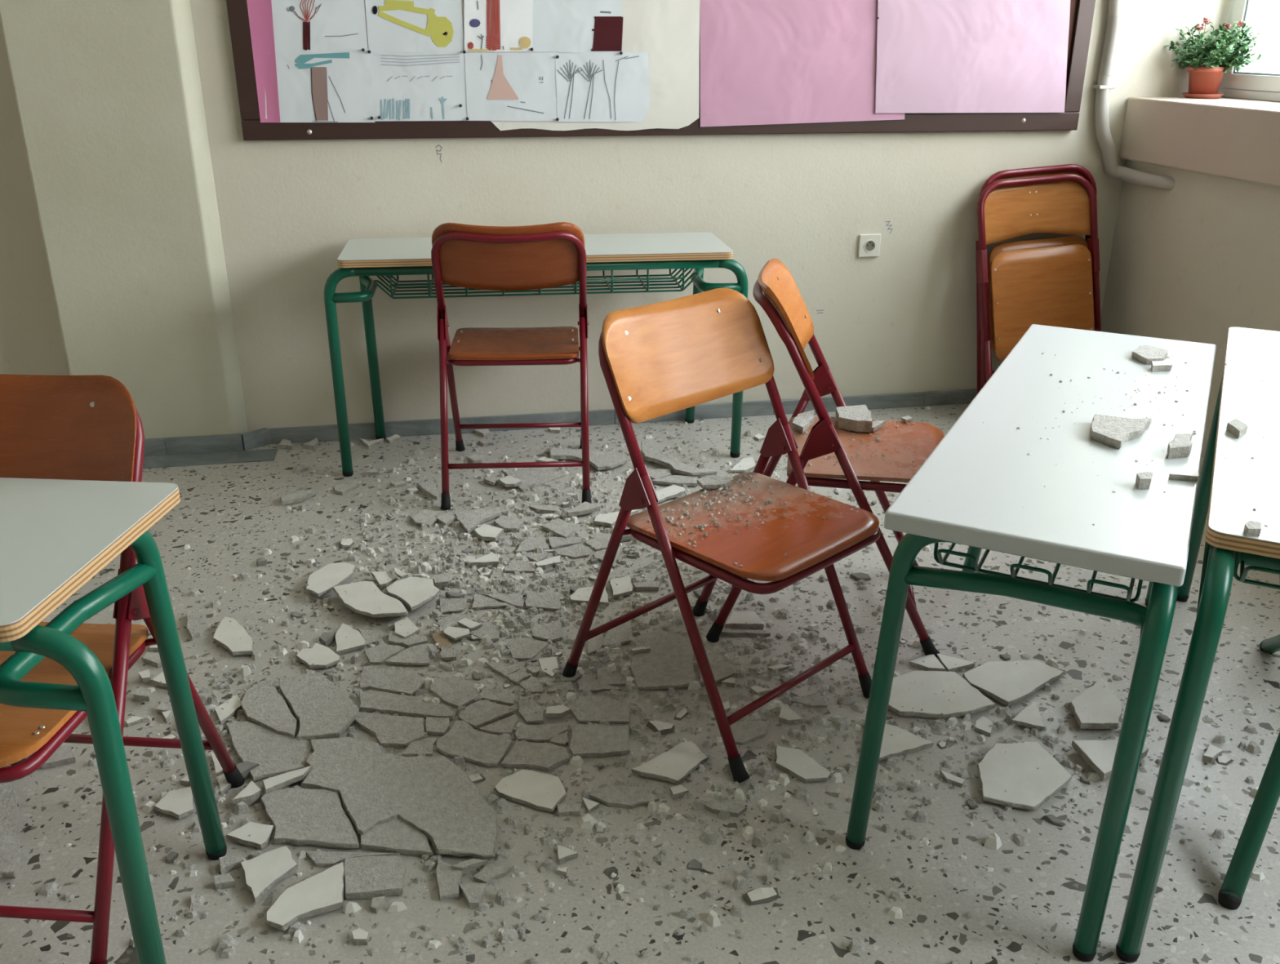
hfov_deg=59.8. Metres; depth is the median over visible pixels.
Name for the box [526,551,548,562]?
fragment
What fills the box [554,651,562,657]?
chip
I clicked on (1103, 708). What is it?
fragment
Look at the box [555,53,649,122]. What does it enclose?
drawing
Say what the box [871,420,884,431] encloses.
fragment
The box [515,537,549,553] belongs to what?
fragment
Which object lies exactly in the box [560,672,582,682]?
fragment
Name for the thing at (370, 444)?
fragment
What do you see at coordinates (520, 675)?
fragment
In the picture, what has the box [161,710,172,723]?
fragment
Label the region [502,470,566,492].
fragment
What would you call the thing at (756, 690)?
fragment
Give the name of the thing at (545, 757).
fragment
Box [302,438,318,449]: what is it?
fragment
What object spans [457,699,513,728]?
fragment
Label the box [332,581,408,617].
fragment
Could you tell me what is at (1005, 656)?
chip
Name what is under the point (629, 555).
chip
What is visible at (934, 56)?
poster
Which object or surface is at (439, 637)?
fragment
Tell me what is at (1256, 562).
basket
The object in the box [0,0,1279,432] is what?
wall
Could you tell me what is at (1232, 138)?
windowsill
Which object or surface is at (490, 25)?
drawing
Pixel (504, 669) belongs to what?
fragment
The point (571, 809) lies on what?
fragment
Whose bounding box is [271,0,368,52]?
drawing
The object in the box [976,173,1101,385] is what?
folding chair
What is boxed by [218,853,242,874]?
fragment
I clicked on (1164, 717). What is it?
chip
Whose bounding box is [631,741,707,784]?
fragment
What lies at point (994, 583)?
basket
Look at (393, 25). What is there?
drawing
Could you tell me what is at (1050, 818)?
chip
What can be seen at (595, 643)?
fragment
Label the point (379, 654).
fragment
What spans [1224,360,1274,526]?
crumbs
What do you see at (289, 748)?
fragment
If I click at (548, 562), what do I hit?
fragment
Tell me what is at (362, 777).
fragment
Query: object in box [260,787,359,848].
fragment
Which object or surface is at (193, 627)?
fragment
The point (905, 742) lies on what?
fragment
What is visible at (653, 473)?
fragment
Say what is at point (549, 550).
chip
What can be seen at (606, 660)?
chip
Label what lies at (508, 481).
fragment
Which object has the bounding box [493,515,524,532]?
fragment
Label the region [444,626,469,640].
fragment
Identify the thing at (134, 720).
fragment
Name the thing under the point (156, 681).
fragment
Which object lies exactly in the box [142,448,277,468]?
trim
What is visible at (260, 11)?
poster
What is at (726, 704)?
fragment
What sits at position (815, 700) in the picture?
fragment
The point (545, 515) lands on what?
chip
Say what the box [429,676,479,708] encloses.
fragment
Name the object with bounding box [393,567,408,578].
fragment
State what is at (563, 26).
drawing
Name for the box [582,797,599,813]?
fragment
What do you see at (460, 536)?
chip
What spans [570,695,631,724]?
fragment
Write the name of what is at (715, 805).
fragment
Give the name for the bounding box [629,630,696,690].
fragment
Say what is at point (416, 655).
fragment
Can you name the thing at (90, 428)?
folding chair
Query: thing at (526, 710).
fragment
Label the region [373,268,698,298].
basket
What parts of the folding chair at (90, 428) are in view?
backrest, seat frame, seat, leg, pivot plate, frame, leg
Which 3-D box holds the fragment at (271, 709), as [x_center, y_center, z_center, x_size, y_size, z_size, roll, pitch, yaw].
[-0.786,0.487,2.349,0.084,0.016,0.245,-13,26,-30]
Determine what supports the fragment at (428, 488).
on the floor
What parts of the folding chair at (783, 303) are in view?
leg, leg, backrest, frame, pivot plate, pivot plate, seat frame, leg, seat, leg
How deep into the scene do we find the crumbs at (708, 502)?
2.31 m
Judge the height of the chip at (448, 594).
0.017 m
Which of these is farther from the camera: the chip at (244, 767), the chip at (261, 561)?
the chip at (261, 561)
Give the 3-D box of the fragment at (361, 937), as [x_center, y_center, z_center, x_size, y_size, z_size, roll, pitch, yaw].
[-0.447,0.727,1.779,0.027,0.014,0.027,-4,22,-10]
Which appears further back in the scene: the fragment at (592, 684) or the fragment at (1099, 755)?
the fragment at (592, 684)
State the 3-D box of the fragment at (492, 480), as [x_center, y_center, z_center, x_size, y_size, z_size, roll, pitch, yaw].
[-0.470,-0.006,3.579,0.053,0.012,0.048,18,28,37]
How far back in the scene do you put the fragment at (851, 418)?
2.76 m
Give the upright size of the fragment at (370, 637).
0.005 m
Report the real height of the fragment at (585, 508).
0.014 m
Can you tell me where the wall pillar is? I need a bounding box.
[0,0,248,446]
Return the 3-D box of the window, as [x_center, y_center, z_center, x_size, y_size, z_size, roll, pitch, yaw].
[2.266,-1.807,3.173,0.065,1.415,1.430,-4,22,-10]
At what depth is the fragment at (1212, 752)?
2.23 m
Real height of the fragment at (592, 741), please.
0.013 m
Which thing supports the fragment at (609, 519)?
on the floor
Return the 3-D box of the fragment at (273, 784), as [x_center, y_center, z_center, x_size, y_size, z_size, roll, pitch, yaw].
[-0.670,0.568,2.129,0.098,0.012,0.032,-13,26,-30]
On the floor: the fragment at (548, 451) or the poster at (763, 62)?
the fragment at (548, 451)
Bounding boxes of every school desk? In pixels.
[0,477,226,963]
[324,231,748,476]
[845,324,1216,961]
[1115,327,1279,962]
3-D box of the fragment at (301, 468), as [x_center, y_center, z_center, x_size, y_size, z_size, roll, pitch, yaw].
[-1.122,-0.043,3.676,0.047,0.012,0.044,-17,28,-37]
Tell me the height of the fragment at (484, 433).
0.014 m
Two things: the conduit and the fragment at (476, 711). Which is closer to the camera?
the fragment at (476, 711)
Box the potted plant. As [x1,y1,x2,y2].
[1164,17,1267,98]
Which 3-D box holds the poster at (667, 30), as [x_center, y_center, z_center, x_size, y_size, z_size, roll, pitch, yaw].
[-0.490,-1.382,3.547,1.399,0.514,0.013,-4,22,-10]
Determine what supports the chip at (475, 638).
on the floor
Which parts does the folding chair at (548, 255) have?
pivot plate, leg, leg, backrest, frame, seat, seat frame, leg, pivot plate, leg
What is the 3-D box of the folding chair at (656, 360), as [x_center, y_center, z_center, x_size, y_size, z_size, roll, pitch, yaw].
[0.175,0.068,2.320,0.464,0.853,0.551,-20,30,-40]
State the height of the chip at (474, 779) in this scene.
0.007 m
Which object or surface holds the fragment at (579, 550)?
on the floor
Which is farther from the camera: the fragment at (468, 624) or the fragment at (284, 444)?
the fragment at (284, 444)
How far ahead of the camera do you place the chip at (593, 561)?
3.05 m
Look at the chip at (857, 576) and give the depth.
2.96 m
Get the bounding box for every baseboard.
[143,427,271,456]
[269,388,977,444]
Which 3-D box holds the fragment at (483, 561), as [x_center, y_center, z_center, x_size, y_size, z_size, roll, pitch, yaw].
[-0.430,0.213,3.043,0.087,0.014,0.063,-4,22,-10]
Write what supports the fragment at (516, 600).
on the floor
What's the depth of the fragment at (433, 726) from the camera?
2.31 m
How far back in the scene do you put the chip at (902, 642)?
2.65 m
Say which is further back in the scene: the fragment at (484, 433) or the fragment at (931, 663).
the fragment at (484, 433)
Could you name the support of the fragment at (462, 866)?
on the floor
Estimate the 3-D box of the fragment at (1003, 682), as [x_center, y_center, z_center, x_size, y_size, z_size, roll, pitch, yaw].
[0.833,0.437,2.499,0.208,0.014,0.140,-16,27,-35]
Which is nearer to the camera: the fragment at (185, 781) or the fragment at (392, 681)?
the fragment at (185, 781)
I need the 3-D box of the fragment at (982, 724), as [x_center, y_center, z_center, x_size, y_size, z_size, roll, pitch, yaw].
[0.720,0.510,2.331,0.034,0.010,0.060,9,24,20]
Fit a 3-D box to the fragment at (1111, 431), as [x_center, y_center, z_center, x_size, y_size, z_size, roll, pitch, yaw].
[0.848,-0.094,1.988,0.092,0.016,0.167,15,26,32]
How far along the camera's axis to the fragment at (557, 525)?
3.23 m
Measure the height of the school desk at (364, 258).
0.712 m
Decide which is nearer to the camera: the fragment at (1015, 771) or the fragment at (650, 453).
the fragment at (1015, 771)
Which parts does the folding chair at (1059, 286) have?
leg, pivot plate, leg, seat frame, backrest, seat, pivot plate, leg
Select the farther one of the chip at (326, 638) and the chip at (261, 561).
the chip at (261, 561)
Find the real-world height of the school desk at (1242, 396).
0.717 m
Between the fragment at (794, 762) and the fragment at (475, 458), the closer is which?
the fragment at (794, 762)
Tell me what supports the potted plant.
on the windowsill
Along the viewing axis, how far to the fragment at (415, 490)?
3.50 m
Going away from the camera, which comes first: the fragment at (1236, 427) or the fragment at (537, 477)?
the fragment at (1236, 427)
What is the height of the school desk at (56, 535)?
0.712 m
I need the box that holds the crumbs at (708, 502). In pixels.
[635,474,845,555]
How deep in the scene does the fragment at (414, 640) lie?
2.64 m
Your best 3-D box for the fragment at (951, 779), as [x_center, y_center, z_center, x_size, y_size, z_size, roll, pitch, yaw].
[0.604,0.577,2.165,0.053,0.010,0.018,16,27,34]
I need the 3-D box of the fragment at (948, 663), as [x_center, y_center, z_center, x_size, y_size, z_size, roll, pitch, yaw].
[0.728,0.414,2.566,0.074,0.012,0.075,-4,22,-10]
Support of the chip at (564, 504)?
on the floor
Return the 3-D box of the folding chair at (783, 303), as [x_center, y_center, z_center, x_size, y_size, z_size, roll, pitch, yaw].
[0.462,-0.075,2.675,0.551,0.853,0.464,3,22,7]
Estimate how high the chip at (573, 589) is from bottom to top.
0.016 m
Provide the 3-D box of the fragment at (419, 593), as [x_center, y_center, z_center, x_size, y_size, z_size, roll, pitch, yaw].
[-0.567,0.278,2.830,0.123,0.012,0.151,-18,29,-38]
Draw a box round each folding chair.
[0,373,244,963]
[431,222,591,509]
[562,288,879,783]
[705,257,944,657]
[975,164,1097,394]
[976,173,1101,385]
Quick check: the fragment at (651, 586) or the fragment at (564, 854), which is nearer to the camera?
the fragment at (564, 854)
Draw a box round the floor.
[0,403,1279,963]
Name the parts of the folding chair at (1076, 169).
pivot plate, leg, leg, seat, backrest, pivot plate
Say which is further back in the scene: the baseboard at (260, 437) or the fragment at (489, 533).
the baseboard at (260, 437)
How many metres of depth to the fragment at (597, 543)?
3.15 m
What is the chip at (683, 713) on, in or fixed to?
on the floor
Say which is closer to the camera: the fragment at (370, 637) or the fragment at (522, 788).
the fragment at (522, 788)
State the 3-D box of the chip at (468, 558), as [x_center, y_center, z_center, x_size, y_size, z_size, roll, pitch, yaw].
[-0.466,0.215,3.047,0.042,0.013,0.044,-15,27,-33]
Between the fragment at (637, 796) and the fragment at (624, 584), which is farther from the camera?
the fragment at (624, 584)
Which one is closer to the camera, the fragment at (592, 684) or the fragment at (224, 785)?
the fragment at (224, 785)
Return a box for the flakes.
[7,406,1265,963]
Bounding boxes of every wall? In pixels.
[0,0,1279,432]
[1100,159,1279,458]
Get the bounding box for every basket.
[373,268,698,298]
[933,542,1142,602]
[1233,551,1279,589]
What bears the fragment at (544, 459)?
on the floor
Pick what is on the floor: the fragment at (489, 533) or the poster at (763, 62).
the fragment at (489, 533)
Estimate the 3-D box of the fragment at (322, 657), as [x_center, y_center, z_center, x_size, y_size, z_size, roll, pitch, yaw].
[-0.743,0.404,2.568,0.072,0.011,0.107,-20,30,-41]
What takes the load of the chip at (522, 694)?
on the floor
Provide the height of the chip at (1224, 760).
0.007 m
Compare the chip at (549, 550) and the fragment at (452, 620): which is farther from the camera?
the chip at (549, 550)
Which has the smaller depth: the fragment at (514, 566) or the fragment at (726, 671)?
the fragment at (726, 671)
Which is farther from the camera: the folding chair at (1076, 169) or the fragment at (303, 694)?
the folding chair at (1076, 169)
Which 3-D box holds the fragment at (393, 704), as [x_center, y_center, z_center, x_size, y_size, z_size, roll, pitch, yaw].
[-0.502,0.480,2.389,0.231,0.013,0.069,5,22,11]
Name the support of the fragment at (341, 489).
on the floor
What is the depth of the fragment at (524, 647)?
2.62 m
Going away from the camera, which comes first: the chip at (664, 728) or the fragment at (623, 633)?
the chip at (664, 728)
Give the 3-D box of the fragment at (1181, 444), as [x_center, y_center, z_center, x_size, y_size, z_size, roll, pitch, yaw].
[0.925,-0.061,1.902,0.034,0.020,0.104,15,26,32]
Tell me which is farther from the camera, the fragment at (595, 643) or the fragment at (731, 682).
the fragment at (595, 643)
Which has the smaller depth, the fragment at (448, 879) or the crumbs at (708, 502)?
the fragment at (448, 879)
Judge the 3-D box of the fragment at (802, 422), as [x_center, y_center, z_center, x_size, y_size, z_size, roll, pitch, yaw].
[0.413,-0.154,2.803,0.044,0.016,0.151,9,24,20]
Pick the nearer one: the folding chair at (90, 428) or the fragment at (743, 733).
the folding chair at (90, 428)
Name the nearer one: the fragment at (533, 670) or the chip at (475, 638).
the fragment at (533, 670)
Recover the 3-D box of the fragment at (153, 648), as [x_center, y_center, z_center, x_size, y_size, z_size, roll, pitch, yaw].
[-1.140,0.384,2.618,0.032,0.014,0.082,-17,28,-36]
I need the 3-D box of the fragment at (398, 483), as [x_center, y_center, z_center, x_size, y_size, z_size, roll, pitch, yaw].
[-0.774,0.006,3.559,0.041,0.010,0.034,-11,25,-26]
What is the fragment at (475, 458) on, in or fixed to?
on the floor
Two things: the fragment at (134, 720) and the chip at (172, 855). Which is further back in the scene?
the fragment at (134, 720)
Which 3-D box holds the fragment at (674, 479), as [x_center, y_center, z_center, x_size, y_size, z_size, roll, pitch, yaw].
[0.113,-0.004,3.581,0.152,0.012,0.067,3,22,7]
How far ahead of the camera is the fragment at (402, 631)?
2.68 m
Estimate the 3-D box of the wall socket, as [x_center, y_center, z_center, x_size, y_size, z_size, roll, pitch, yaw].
[0.837,-0.861,4.058,0.082,0.082,0.012,-4,22,-10]
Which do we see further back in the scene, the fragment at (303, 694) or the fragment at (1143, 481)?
the fragment at (303, 694)
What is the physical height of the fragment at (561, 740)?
0.010 m
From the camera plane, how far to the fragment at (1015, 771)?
2.16 m
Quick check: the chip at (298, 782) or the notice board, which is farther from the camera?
the notice board
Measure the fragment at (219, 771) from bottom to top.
0.010 m
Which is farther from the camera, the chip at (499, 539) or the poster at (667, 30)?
the poster at (667, 30)
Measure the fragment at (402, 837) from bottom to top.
0.013 m
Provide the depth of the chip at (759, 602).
2.83 m
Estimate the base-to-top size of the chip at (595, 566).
0.005 m
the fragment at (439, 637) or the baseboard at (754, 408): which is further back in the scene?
the baseboard at (754, 408)
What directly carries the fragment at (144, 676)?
on the floor
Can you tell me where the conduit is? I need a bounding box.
[1092,0,1175,190]
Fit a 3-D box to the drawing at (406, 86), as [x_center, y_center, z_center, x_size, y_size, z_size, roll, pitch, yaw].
[-0.703,-1.260,3.551,0.295,0.208,0.002,-4,22,-10]
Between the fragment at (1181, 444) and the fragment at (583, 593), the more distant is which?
the fragment at (583, 593)
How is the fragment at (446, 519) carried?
on the floor
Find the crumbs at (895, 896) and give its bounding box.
[8,413,1279,963]
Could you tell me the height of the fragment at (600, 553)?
0.006 m
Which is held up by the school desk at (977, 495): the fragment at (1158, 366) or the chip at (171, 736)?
the fragment at (1158, 366)
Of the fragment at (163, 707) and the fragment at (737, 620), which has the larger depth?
the fragment at (737, 620)
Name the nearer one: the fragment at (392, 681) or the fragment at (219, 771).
the fragment at (219, 771)
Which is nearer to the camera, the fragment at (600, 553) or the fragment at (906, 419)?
the fragment at (906, 419)
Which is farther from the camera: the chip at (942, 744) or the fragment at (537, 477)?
the fragment at (537, 477)
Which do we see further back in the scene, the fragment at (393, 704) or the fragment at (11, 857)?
the fragment at (393, 704)
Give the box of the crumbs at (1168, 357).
[928,352,1195,530]
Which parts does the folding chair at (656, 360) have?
leg, pivot plate, backrest, leg, frame, leg, seat, seat frame, pivot plate, leg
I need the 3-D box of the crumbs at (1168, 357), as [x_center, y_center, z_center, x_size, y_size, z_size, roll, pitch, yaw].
[0.860,-0.135,2.103,0.351,0.005,1.156,11,25,25]
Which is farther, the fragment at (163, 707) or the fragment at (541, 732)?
the fragment at (163, 707)
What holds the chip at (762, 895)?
on the floor
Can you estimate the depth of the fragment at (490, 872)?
1.91 m
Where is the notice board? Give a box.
[226,0,1095,140]
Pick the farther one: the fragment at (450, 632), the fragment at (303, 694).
the fragment at (450, 632)
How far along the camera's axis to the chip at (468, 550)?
3.10 m
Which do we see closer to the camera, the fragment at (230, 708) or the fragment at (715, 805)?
the fragment at (715, 805)
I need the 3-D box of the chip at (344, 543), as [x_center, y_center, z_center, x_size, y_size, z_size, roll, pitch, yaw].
[-0.829,0.174,3.148,0.038,0.012,0.054,0,22,-1]
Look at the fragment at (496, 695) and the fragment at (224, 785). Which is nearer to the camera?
the fragment at (224, 785)
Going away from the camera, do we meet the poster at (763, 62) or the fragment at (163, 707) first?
the fragment at (163, 707)
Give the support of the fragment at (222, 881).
on the floor
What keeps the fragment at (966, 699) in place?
on the floor
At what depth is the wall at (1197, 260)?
3.79 m
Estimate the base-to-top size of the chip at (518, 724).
0.006 m
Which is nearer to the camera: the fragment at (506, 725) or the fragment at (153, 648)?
the fragment at (506, 725)
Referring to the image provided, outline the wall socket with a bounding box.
[857,234,880,257]
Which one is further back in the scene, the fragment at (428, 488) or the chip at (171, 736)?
the fragment at (428, 488)
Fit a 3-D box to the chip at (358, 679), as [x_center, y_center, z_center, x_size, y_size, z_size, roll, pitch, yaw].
[-0.622,0.443,2.490,0.026,0.008,0.026,16,27,35]
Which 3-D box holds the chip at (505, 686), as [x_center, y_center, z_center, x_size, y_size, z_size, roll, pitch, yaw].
[-0.295,0.453,2.471,0.016,0.004,0.016,-1,22,-3]
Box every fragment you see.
[0,781,22,879]
[39,746,75,768]
[125,715,143,726]
[133,685,149,701]
[137,669,151,683]
[142,652,162,667]
[149,637,158,652]
[151,671,167,688]
[154,786,194,819]
[155,702,171,714]
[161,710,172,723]
[180,775,190,786]
[186,608,199,640]
[209,751,223,776]
[213,617,253,656]
[213,873,235,889]
[214,694,241,724]
[215,773,231,795]
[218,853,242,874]
[224,721,312,782]
[226,821,274,848]
[232,780,262,805]
[240,680,297,738]
[240,845,297,903]
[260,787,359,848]
[262,765,312,793]
[266,862,344,930]
[278,439,292,449]
[279,672,359,740]
[280,489,315,505]
[295,463,308,473]
[296,643,340,668]
[300,737,500,861]
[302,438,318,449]
[304,850,399,866]
[306,562,355,596]
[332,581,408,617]
[334,478,362,494]
[334,622,365,654]
[344,855,406,899]
[351,928,368,945]
[354,711,424,748]
[358,437,383,448]
[358,628,380,645]
[359,666,425,696]
[359,689,455,720]
[360,817,433,857]
[364,467,379,475]
[364,643,404,663]
[370,571,396,587]
[370,896,385,913]
[384,643,429,666]
[385,576,439,611]
[386,434,400,443]
[387,631,427,648]
[390,480,405,488]
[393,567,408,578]
[394,616,419,638]
[401,737,437,756]
[405,487,418,493]
[409,509,439,527]
[417,480,439,500]
[425,717,449,736]
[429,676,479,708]
[431,630,451,651]
[433,573,448,589]
[435,511,454,526]
[435,720,511,767]
[435,857,462,901]
[437,613,473,631]
[438,597,467,613]
[440,645,457,661]
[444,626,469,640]
[451,857,488,871]
[454,507,502,533]
[457,617,482,631]
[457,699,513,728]
[458,882,486,908]
[466,552,498,567]
[467,453,487,463]
[469,622,499,640]
[472,592,511,609]
[473,688,514,706]
[473,863,513,885]
[474,428,490,437]
[474,524,503,541]
[478,439,493,446]
[478,714,519,735]
[481,593,524,608]
[484,475,498,485]
[484,662,519,677]
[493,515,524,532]
[493,768,566,812]
[498,475,521,487]
[500,741,570,771]
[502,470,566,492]
[502,637,548,660]
[503,555,535,572]
[506,668,530,684]
[514,722,568,742]
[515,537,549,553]
[517,699,544,724]
[518,676,544,693]
[524,592,561,611]
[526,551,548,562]
[526,665,542,675]
[528,504,559,513]
[532,619,563,642]
[534,555,560,568]
[535,456,558,462]
[537,656,558,678]
[540,518,573,537]
[542,675,555,685]
[545,704,570,717]
[546,448,577,461]
[546,536,582,549]
[546,681,573,693]
[547,427,559,433]
[549,448,627,470]
[550,732,568,746]
[554,542,592,558]
[555,866,567,876]
[556,803,582,816]
[557,844,577,864]
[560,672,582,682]
[566,501,599,516]
[568,724,630,758]
[569,585,608,606]
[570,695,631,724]
[576,675,622,692]
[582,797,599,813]
[585,537,610,551]
[586,622,606,655]
[588,784,659,808]
[593,509,638,527]
[593,546,621,568]
[596,667,626,685]
[601,619,633,647]
[609,575,632,598]
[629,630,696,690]
[631,646,650,653]
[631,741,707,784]
[632,581,661,591]
[640,441,716,476]
[647,469,671,479]
[651,475,697,486]
[655,484,685,503]
[670,784,688,799]
[697,476,732,488]
[699,659,735,684]
[704,797,746,817]
[720,627,770,636]
[720,677,735,687]
[722,701,729,712]
[724,611,764,630]
[729,457,755,472]
[729,720,769,745]
[750,684,771,696]
[754,433,765,441]
[767,663,789,671]
[775,745,831,782]
[778,704,802,724]
[791,692,827,707]
[792,409,814,432]
[835,404,872,432]
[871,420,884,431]
[878,723,933,762]
[888,670,995,719]
[901,415,912,422]
[908,654,945,671]
[936,653,974,671]
[939,769,964,787]
[962,660,1064,706]
[974,715,992,737]
[977,741,1072,810]
[1010,702,1044,729]
[1070,679,1122,728]
[1071,739,1148,780]
[1090,413,1151,448]
[1131,345,1167,364]
[1135,471,1152,488]
[1151,360,1173,372]
[1167,433,1192,458]
[1168,463,1198,481]
[1201,744,1222,763]
[1226,418,1248,438]
[1243,520,1261,536]
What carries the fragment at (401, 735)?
on the floor
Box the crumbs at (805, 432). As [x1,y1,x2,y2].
[797,415,919,466]
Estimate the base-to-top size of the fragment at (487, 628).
0.007 m
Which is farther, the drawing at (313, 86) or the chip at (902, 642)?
the drawing at (313, 86)
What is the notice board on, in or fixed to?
attached to the wall at (902, 319)
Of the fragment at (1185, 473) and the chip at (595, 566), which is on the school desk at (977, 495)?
the fragment at (1185, 473)
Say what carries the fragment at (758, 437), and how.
on the floor
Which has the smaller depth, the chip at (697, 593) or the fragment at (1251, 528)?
the fragment at (1251, 528)
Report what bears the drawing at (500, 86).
attached to the poster at (667, 30)
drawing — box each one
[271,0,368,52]
[275,52,374,122]
[364,0,464,52]
[369,52,466,121]
[463,0,533,52]
[464,53,557,121]
[532,0,622,53]
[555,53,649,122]
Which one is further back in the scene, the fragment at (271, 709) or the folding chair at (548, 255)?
the folding chair at (548, 255)
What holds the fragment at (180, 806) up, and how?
on the floor
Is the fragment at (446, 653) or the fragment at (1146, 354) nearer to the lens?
the fragment at (1146, 354)
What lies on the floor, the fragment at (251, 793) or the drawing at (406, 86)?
the fragment at (251, 793)
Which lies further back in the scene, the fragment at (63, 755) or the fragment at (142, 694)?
the fragment at (142, 694)
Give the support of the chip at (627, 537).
on the floor
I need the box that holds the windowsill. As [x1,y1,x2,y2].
[1119,97,1279,186]
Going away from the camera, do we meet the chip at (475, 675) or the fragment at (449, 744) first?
the fragment at (449, 744)
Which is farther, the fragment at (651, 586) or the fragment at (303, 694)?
the fragment at (651, 586)
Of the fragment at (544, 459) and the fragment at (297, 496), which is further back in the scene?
the fragment at (544, 459)
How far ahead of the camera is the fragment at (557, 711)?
2.35 m
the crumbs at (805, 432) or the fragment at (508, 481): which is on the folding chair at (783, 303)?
the crumbs at (805, 432)
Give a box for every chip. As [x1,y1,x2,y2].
[162,733,177,738]
[165,850,178,863]
[235,760,259,779]
[257,557,267,566]
[288,780,301,786]
[290,612,302,617]
[319,631,335,646]
[324,671,333,675]
[327,605,334,610]
[338,538,354,548]
[355,675,360,682]
[444,591,463,598]
[458,532,466,540]
[458,555,476,565]
[462,548,473,553]
[468,773,485,782]
[469,636,479,640]
[471,671,484,680]
[476,566,493,577]
[486,564,493,568]
[495,537,504,542]
[503,684,511,688]
[515,721,524,728]
[517,692,525,696]
[538,513,563,519]
[542,548,554,552]
[544,566,554,573]
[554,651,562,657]
[561,502,569,508]
[569,586,584,594]
[588,575,596,581]
[590,557,597,564]
[592,564,599,569]
[597,655,609,664]
[597,761,603,769]
[620,534,633,542]
[626,554,637,557]
[645,720,675,734]
[673,706,688,719]
[686,858,702,870]
[693,589,702,596]
[742,887,778,905]
[757,600,764,606]
[776,633,782,639]
[780,677,792,683]
[849,572,871,581]
[899,640,906,644]
[937,741,947,748]
[967,800,977,808]
[1000,653,1010,660]
[1042,813,1066,826]
[1080,776,1089,784]
[1156,714,1170,721]
[1216,755,1234,765]
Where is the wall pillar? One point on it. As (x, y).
(108, 93)
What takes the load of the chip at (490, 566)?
on the floor
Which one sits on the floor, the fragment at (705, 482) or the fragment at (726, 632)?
the fragment at (726, 632)
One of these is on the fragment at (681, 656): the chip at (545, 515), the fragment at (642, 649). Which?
the fragment at (642, 649)
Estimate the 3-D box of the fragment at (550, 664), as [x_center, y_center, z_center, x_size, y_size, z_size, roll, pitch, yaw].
[-0.206,0.424,2.530,0.043,0.010,0.084,-4,22,-10]
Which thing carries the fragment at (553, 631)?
on the floor
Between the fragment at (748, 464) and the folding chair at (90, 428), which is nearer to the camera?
the folding chair at (90, 428)
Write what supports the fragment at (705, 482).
on the folding chair at (656, 360)
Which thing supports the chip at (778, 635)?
on the floor
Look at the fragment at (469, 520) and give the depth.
3.29 m
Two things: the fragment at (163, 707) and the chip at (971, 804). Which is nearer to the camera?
the chip at (971, 804)
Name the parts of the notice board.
rail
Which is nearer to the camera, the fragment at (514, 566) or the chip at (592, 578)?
the chip at (592, 578)
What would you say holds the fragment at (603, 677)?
on the floor
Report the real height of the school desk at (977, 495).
0.686 m
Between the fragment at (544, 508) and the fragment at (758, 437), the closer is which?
the fragment at (544, 508)
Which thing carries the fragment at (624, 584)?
on the floor
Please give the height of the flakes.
0.023 m
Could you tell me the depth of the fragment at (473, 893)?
1.86 m
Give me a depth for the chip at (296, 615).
2.76 m
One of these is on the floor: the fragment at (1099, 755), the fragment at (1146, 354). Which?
the fragment at (1099, 755)
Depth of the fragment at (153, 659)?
2.55 m
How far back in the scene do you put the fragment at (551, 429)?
4.03 m
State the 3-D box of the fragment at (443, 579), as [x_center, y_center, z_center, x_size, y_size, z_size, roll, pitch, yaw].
[-0.520,0.261,2.919,0.040,0.022,0.052,-4,22,-10]
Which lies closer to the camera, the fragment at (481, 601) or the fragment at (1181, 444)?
the fragment at (1181, 444)
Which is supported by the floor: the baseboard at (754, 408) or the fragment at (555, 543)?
the fragment at (555, 543)
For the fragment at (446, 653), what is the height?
0.009 m
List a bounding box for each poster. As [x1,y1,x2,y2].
[246,0,279,122]
[265,0,700,130]
[699,0,904,127]
[875,0,1070,113]
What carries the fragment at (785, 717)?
on the floor
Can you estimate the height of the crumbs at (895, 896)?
0.037 m
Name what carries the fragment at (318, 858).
on the floor
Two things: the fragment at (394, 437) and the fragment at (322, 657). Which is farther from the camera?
the fragment at (394, 437)
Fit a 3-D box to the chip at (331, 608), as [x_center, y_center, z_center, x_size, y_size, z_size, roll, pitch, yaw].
[-0.776,0.317,2.796,0.016,0.009,0.014,-9,24,-21]
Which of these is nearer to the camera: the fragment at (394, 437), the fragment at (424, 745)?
the fragment at (424, 745)
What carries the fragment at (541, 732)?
on the floor
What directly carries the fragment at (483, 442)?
on the floor
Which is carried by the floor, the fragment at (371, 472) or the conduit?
the fragment at (371, 472)
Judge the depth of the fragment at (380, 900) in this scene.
1.84 m
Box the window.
[1217,0,1279,102]
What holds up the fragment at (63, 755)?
on the floor
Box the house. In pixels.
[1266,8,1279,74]
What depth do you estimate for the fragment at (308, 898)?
1.84 m
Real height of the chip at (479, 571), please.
0.013 m
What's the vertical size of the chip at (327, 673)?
0.005 m
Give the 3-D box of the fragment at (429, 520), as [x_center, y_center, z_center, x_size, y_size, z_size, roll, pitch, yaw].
[-0.636,0.107,3.302,0.087,0.010,0.098,9,23,20]

